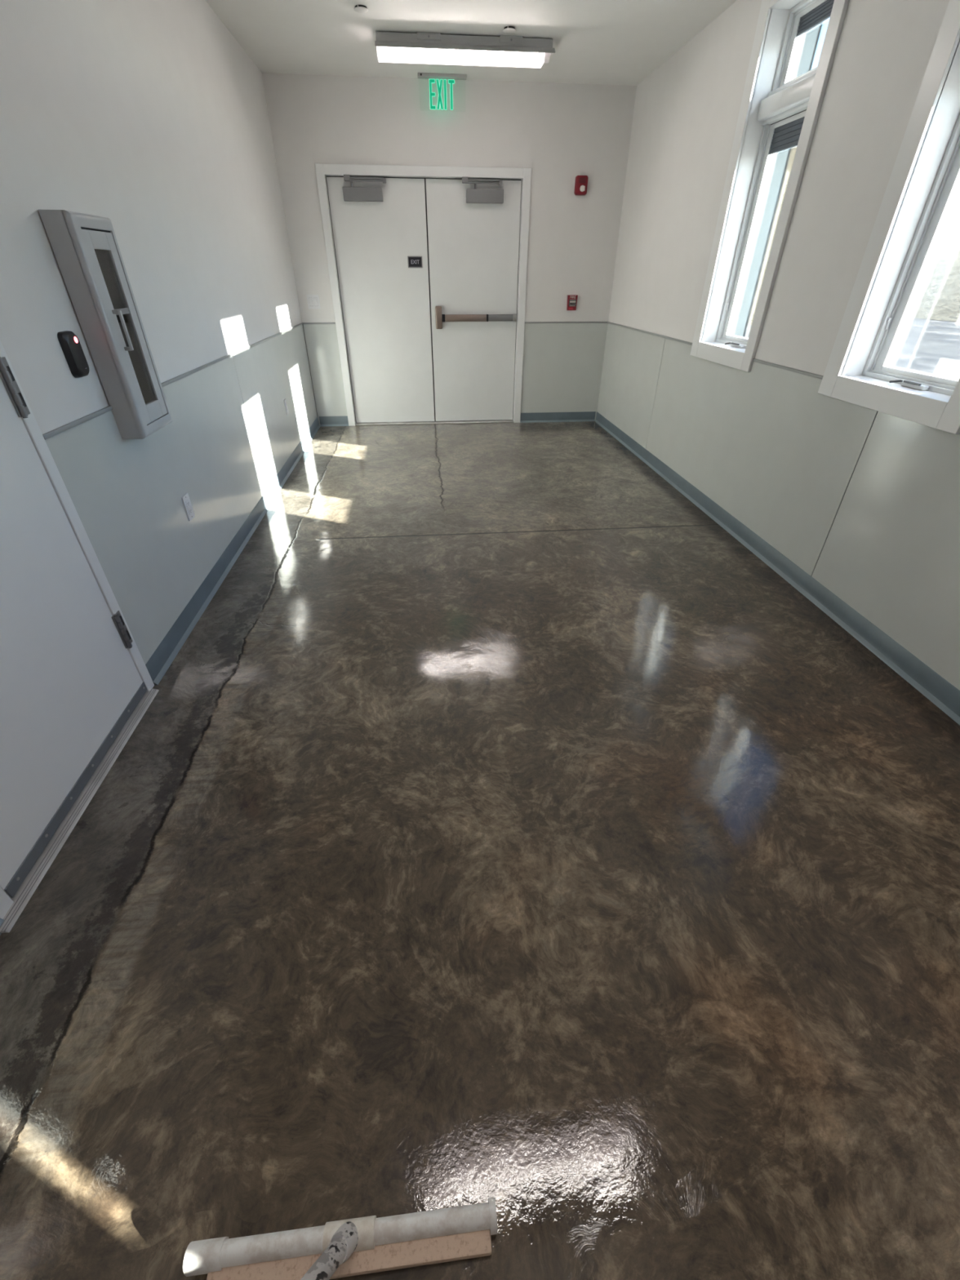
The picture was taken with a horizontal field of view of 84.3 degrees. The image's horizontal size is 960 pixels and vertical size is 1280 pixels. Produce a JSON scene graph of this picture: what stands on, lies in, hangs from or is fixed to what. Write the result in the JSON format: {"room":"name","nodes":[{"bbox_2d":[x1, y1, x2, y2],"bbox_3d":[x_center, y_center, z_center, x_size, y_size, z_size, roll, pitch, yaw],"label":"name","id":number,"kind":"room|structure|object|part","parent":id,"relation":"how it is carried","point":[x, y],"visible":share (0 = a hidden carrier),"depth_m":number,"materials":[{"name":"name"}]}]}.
{"room":"building corridor","nodes":[
{"label":"building corridor","id":0,"kind":"room"},
{"bbox_2d":[0,0,317,664],"bbox_3d":[-1.331,-0.516,0.792,0.125,2.743,10.540,-3,35,-5],"label":"wall","id":1,"kind":"structure","parent":0,"point":[150,117],"depth_m":2.40,"materials":[{"name":"white paint"}]},
{"bbox_2d":[0,918,4,935],"bbox_3d":[-1.000,2.124,-0.702,0.022,0.102,5.040,-3,35,-5],"label":"baseboard","id":2,"kind":"structure","parent":1,"relation":"attached to","point":[1,919],"depth_m":1.38,"materials":[{"name":"grey rubber"}]},
{"bbox_2d":[57,330,89,377],"bbox_3d":[-1.367,-0.965,1.792,0.026,0.136,0.086,-3,35,-5],"label":"card reader","id":3,"kind":"object","parent":1,"relation":"attached to","point":[71,347],"visible":1,"depth_m":1.77,"materials":[{"name":"black plastic"}]},
{"bbox_2d":[0,340,159,933],"bbox_3d":[-1.339,-0.422,1.152,0.160,2.180,1.005,-3,35,-5],"label":"door","id":4,"kind":"structure","parent":1,"relation":"in","point":[76,683],"depth_m":1.59,"materials":[{"name":"white paint"}]},
{"bbox_2d":[38,209,172,439],"bbox_3d":[-1.341,-1.147,1.980,0.117,0.694,0.288,-3,35,-5],"label":"fire extinguisher cabinet","id":5,"kind":"object","parent":1,"relation":"attached to","point":[86,249],"visible":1,"depth_m":1.90,"materials":[{"name":"grey metal"}]},
{"bbox_3d":[-1.293,-1.164,1.883,0.021,0.012,0.012,-3,35,-5],"label":"handle post","id":6,"kind":"part","parent":5,"relation":"part of","materials":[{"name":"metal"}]},
{"bbox_3d":[-1.318,-1.150,1.986,0.013,0.606,0.211,-3,35,-5],"label":"cabinet door","id":7,"kind":"part","parent":5,"relation":"part of","materials":[{"name":"grey metal"}]},
{"bbox_3d":[-1.280,-1.118,1.916,0.009,0.125,0.012,-3,35,-5],"label":"door handle","id":8,"kind":"part","parent":5,"relation":"part of","materials":[{"name":"grey metal"}]},
{"bbox_3d":[-1.293,-1.070,1.948,0.021,0.012,0.012,-3,35,-5],"label":"handle post","id":9,"kind":"part","parent":5,"relation":"part of","materials":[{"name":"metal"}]},
{"bbox_3d":[-1.447,-0.803,2.737,0.005,0.962,2.042,-3,35,-5],"label":"wainscot panel","id":10,"kind":"part","parent":1,"relation":"part of","materials":[{"name":"white paint"}]},
{"bbox_2d":[42,322,302,439],"bbox_3d":[-1.563,-1.903,3.480,0.011,0.014,4.525,-3,35,-5],"label":"trim","id":11,"kind":"structure","parent":1,"relation":"attached to","point":[56,431],"depth_m":2.43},
{"bbox_2d":[181,493,195,520],"bbox_3d":[-1.420,-0.648,2.584,0.007,0.118,0.072,-3,35,-5],"label":"wall outlet","id":12,"kind":"object","parent":1,"relation":"attached to","point":[185,499],"visible":1,"depth_m":2.58,"materials":[{"name":"white plastic"}]},
{"bbox_2d":[185,499,192,514],"bbox_3d":[-1.418,-0.648,2.584,0.002,0.068,0.034,-3,35,-5],"label":"receptacle","id":13,"kind":"object","parent":12,"relation":"attached to","point":[188,507],"depth_m":2.58,"materials":[{"name":"white plastic"}]},
{"bbox_2d":[145,417,319,684],"bbox_3d":[-1.561,-1.137,4.010,0.022,0.102,4.525,-3,35,-5],"label":"baseboard","id":14,"kind":"structure","parent":1,"relation":"attached to","point":[158,664],"depth_m":2.87,"materials":[{"name":"grey rubber"}]},
{"bbox_3d":[-1.667,-2.086,4.592,0.005,0.962,2.477,-3,35,-5],"label":"wainscot panel","id":15,"kind":"part","parent":1,"relation":"part of","materials":[{"name":"white paint"}]},
{"bbox_2d":[284,398,288,414],"bbox_3d":[-1.650,-1.988,4.519,0.007,0.118,0.072,-3,35,-5],"label":"wall outlet","id":16,"kind":"object","parent":1,"relation":"attached to","point":[285,399],"visible":1,"depth_m":4.51,"materials":[{"name":"white plastic"}]},
{"bbox_2d":[262,72,636,424],"bbox_3d":[-0.184,-3.627,5.299,3.475,2.743,0.162,-3,35,-5],"label":"wall","id":17,"kind":"structure","parent":0,"point":[562,132],"depth_m":4.79,"materials":[{"name":"white paint"}]},
{"bbox_2d":[306,294,320,309],"bbox_3d":[-1.644,-3.338,5.235,0.118,0.120,0.011,-3,35,-5],"label":"light switch","id":18,"kind":"object","parent":17,"relation":"attached to","point":[313,303],"visible":1,"depth_m":5.23,"materials":[{"name":"white plastic"}]},
{"bbox_2d":[302,322,335,324],"bbox_3d":[-1.623,-3.190,5.340,0.332,0.014,0.011,-3,35,-5],"label":"trim","id":19,"kind":"structure","parent":17,"relation":"attached to","point":[303,322],"depth_m":5.34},
{"bbox_3d":[-1.623,-2.795,5.617,0.326,0.962,0.005,-3,35,-5],"label":"wainscot panel","id":20,"kind":"part","parent":17,"relation":"part of","materials":[{"name":"white paint"}]},
{"bbox_2d":[319,416,348,426],"bbox_3d":[-1.615,-2.421,5.867,0.310,0.102,0.022,-3,35,-5],"label":"baseboard","id":21,"kind":"structure","parent":17,"relation":"attached to","point":[324,420],"depth_m":5.87,"materials":[{"name":"grey rubber"}]},
{"bbox_2d":[315,163,531,426],"bbox_3d":[-0.504,-3.380,5.424,1.930,2.191,0.196,-3,35,-5],"label":"door","id":22,"kind":"structure","parent":17,"relation":"in","point":[442,341],"depth_m":5.30,"materials":[{"name":"white paint"}]},
{"bbox_3d":[-1.032,-4.122,4.765,0.369,0.082,0.060,-3,35,-5],"label":"closer arm","id":23,"kind":"part","parent":22,"relation":"part of"},
{"bbox_2d":[407,256,422,267],"bbox_3d":[-0.633,-3.689,5.176,0.140,0.092,0.006,-3,35,-5],"label":"plaque","id":24,"kind":"object","parent":22,"relation":"attached to","point":[413,261],"visible":1,"depth_m":5.18,"materials":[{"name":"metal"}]},
{"bbox_3d":[0.019,-4.177,4.851,0.371,0.082,0.060,-3,35,-5],"label":"closer arm","id":25,"kind":"part","parent":22,"relation":"part of"},
{"bbox_2d":[520,411,595,422],"bbox_3d":[0.894,-2.553,6.073,0.871,0.102,0.022,-3,35,-5],"label":"baseboard","id":26,"kind":"structure","parent":17,"relation":"attached to","point":[536,417],"depth_m":6.08,"materials":[{"name":"grey rubber"}]},
{"bbox_3d":[0.903,-2.928,5.825,0.888,0.962,0.005,-3,35,-5],"label":"wainscot panel","id":27,"kind":"part","parent":17,"relation":"part of","materials":[{"name":"white paint"}]},
{"bbox_2d":[524,321,607,323],"bbox_3d":[0.907,-3.323,5.549,0.893,0.014,0.011,-3,35,-5],"label":"trim","id":28,"kind":"structure","parent":17,"relation":"attached to","point":[525,322],"depth_m":5.54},
{"bbox_2d":[566,294,577,310],"bbox_3d":[0.945,-3.460,5.440,0.101,0.131,0.042,-3,35,-5],"label":"station","id":29,"kind":"object","parent":17,"relation":"attached to","point":[571,299],"visible":1,"depth_m":5.42,"materials":[{"name":"red plastic"}]},
{"bbox_3d":[0.947,-3.453,5.430,0.074,0.058,0.010,-3,35,-5],"label":"pull handle","id":30,"kind":"part","parent":29,"relation":"part of","materials":[{"name":"white plastic"}]},
{"bbox_2d":[573,175,588,195],"bbox_3d":[0.940,-4.209,4.907,0.113,0.138,0.064,-3,35,-5],"label":"fire alarm strobe","id":31,"kind":"object","parent":17,"relation":"attached to","point":[581,181],"visible":1,"depth_m":4.90,"materials":[{"name":"red plastic"}]},
{"bbox_2d":[205,0,737,85],"bbox_3d":[0.318,-1.823,0.176,3.505,0.120,10.990,-3,35,-5],"label":"ceiling","id":32,"kind":"structure","parent":0,"point":[595,42],"depth_m":3.55,"materials":[{"name":"white paint"}]},
{"bbox_2d":[354,4,368,13],"bbox_3d":[-0.731,-3.875,3.255,0.086,0.014,0.086,-3,35,-5],"label":"sprinkler cover","id":33,"kind":"object","parent":32,"relation":"attached to","point":[358,8],"visible":1,"depth_m":3.25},
{"bbox_2d":[417,72,466,110],"bbox_3d":[-0.311,-4.551,4.412,0.402,0.215,0.072,-3,35,-5],"label":"exit sign","id":34,"kind":"object","parent":32,"relation":"hanging from","point":[451,77],"visible":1,"depth_m":4.38,"materials":[{"name":"plastic"}]},
{"bbox_2d":[374,31,555,67],"bbox_3d":[-0.104,-4.120,3.704,1.234,0.118,0.224,-3,35,-5],"label":"ceiling light","id":35,"kind":"object","parent":32,"relation":"attached to","point":[420,47],"visible":1,"depth_m":3.65,"materials":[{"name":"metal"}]},
{"bbox_2d":[502,26,515,33],"bbox_3d":[0.196,-4.058,3.526,0.086,0.014,0.086,-3,35,-5],"label":"sprinkler cover","id":36,"kind":"object","parent":32,"relation":"attached to","point":[508,29],"visible":1,"depth_m":3.51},
{"bbox_2d":[0,421,959,1279],"bbox_3d":[0.308,0.524,1.798,3.505,0.100,10.990,-3,35,-5],"label":"floor","id":37,"kind":"structure","parent":0,"point":[499,823],"depth_m":1.40,"materials":[{"name":"concrete"}]},
{"bbox_2d":[182,1197,497,1279],"bbox_3d":[-0.213,0.679,0.458,0.524,1.165,0.402,-3,35,-5],"label":"squeegee","id":38,"kind":"object","parent":37,"relation":"on","point":[337,1249],"visible":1,"depth_m":0.90,"materials":[{"name":"white plastic"}]},
{"bbox_2d":[328,1221,358,1265],"bbox_3d":[-0.227,1.006,0.885,0.042,0.082,0.056,-3,35,-5],"label":"socket","id":39,"kind":"object","parent":38,"relation":"attached to","point":[346,1232],"depth_m":0.89,"materials":[{"name":"paint"}]},
{"bbox_2d":[596,0,959,690],"bbox_3d":[1.963,-0.689,1.064,0.205,2.743,10.540,-3,35,-5],"label":"wall","id":40,"kind":"structure","parent":0,"point":[864,501],"depth_m":2.78,"materials":[{"name":"white paint"}]},
{"bbox_3d":[1.424,-2.504,5.216,0.005,0.962,1.584,-3,35,-5],"label":"wainscot panel","id":41,"kind":"part","parent":40,"relation":"part of","materials":[{"name":"white paint"}]},
{"bbox_2d":[607,321,692,345],"bbox_3d":[1.449,-2.750,4.724,0.011,0.014,2.115,-3,35,-5],"label":"trim","id":42,"kind":"structure","parent":40,"relation":"attached to","point":[610,322],"depth_m":4.48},
{"bbox_3d":[1.621,-1.358,3.559,0.005,0.962,2.451,-3,35,-5],"label":"wainscot panel","id":43,"kind":"part","parent":40,"relation":"part of","materials":[{"name":"grey plastic"}]},
{"bbox_2d":[689,0,848,372],"bbox_3d":[1.684,-2.581,3.054,0.205,1.756,0.829,-3,35,-5],"label":"window","id":44,"kind":"structure","parent":40,"relation":"in","point":[795,44],"depth_m":3.09,"materials":[{"name":"white paint"}]},
{"bbox_3d":[1.663,-1.947,3.489,0.021,0.019,0.148,-7,35,-10],"label":"crank handle","id":45,"kind":"part","parent":44,"relation":"part of","materials":[{"name":"metal"}]},
{"bbox_3d":[1.753,-2.405,3.178,0.004,1.046,0.491,-3,35,-5],"label":"glass pane","id":46,"kind":"part","parent":44,"relation":"part of","materials":[{"name":"clear glass"}]},
{"bbox_3d":[1.753,-2.405,3.178,0.049,1.094,0.587,-3,35,-5],"label":"sash","id":47,"kind":"part","parent":44,"relation":"part of","materials":[{"name":"white plastic"}]},
{"bbox_3d":[1.744,-2.582,3.055,0.085,1.570,0.635,-3,35,-5],"label":"frame","id":48,"kind":"part","parent":44,"relation":"part of","materials":[{"name":"white plastic"}]},
{"bbox_2d":[768,116,804,154],"bbox_3d":[1.742,-2.787,2.913,0.015,0.114,0.485,-3,35,-5],"label":"roller shade","id":49,"kind":"object","parent":44,"relation":"attached to","point":[785,134],"depth_m":2.99,"materials":[{"name":"fabric"}]},
{"bbox_3d":[1.756,-3.087,2.707,0.049,0.300,0.587,-3,35,-5],"label":"sash","id":50,"kind":"part","parent":44,"relation":"part of","materials":[{"name":"white plastic"}]},
{"bbox_3d":[1.756,-3.087,2.707,0.004,0.252,0.491,-3,35,-5],"label":"glass pane","id":51,"kind":"part","parent":44,"relation":"part of","materials":[{"name":"clear glass"}]},
{"bbox_2d":[796,0,834,36],"bbox_3d":[1.743,-3.160,2.655,0.015,0.071,0.485,-3,35,-5],"label":"roller shade","id":52,"kind":"object","parent":44,"relation":"attached to","point":[816,15],"depth_m":2.74,"materials":[{"name":"fabric"}]},
{"bbox_2d":[595,411,959,724],"bbox_3d":[1.850,0.402,1.806,0.022,0.102,10.540,-3,35,-5],"label":"baseboard","id":53,"kind":"structure","parent":40,"relation":"attached to","point":[927,682],"depth_m":2.71,"materials":[{"name":"grey rubber"}]},
{"bbox_2d":[752,358,822,379],"bbox_3d":[1.667,-1.482,2.890,0.011,0.014,0.675,-3,35,-5],"label":"trim","id":54,"kind":"structure","parent":40,"relation":"attached to","point":[780,366],"depth_m":2.86,"materials":[{"name":"grey"}]},
{"bbox_3d":[1.860,0.034,1.548,0.005,0.962,2.453,-3,35,-5],"label":"wainscot panel","id":55,"kind":"part","parent":40,"relation":"part of","materials":[{"name":"white paint"}]},
{"bbox_2d":[817,0,959,434],"bbox_3d":[1.831,-1.726,1.819,0.205,1.756,0.829,-3,35,-5],"label":"window","id":56,"kind":"structure","parent":40,"relation":"in","point":[895,352],"depth_m":2.19,"materials":[{"name":"white paint"}]},
{"bbox_3d":[1.810,-1.091,2.253,0.021,0.019,0.148,-7,35,-10],"label":"crank handle","id":57,"kind":"part","parent":56,"relation":"part of","materials":[{"name":"metal"}]},
{"bbox_3d":[1.891,-1.727,1.819,0.085,1.570,0.635,-3,35,-5],"label":"frame","id":58,"kind":"part","parent":56,"relation":"part of","materials":[{"name":"white plastic"}]},
{"bbox_3d":[1.900,-1.550,1.942,0.049,1.094,0.587,-3,35,-5],"label":"sash","id":59,"kind":"part","parent":56,"relation":"part of","materials":[{"name":"white plastic"}]},
{"bbox_3d":[1.900,-1.550,1.942,0.004,1.046,0.491,-3,35,-5],"label":"glass pane","id":60,"kind":"part","parent":56,"relation":"part of","materials":[{"name":"clear glass"}]}
]}

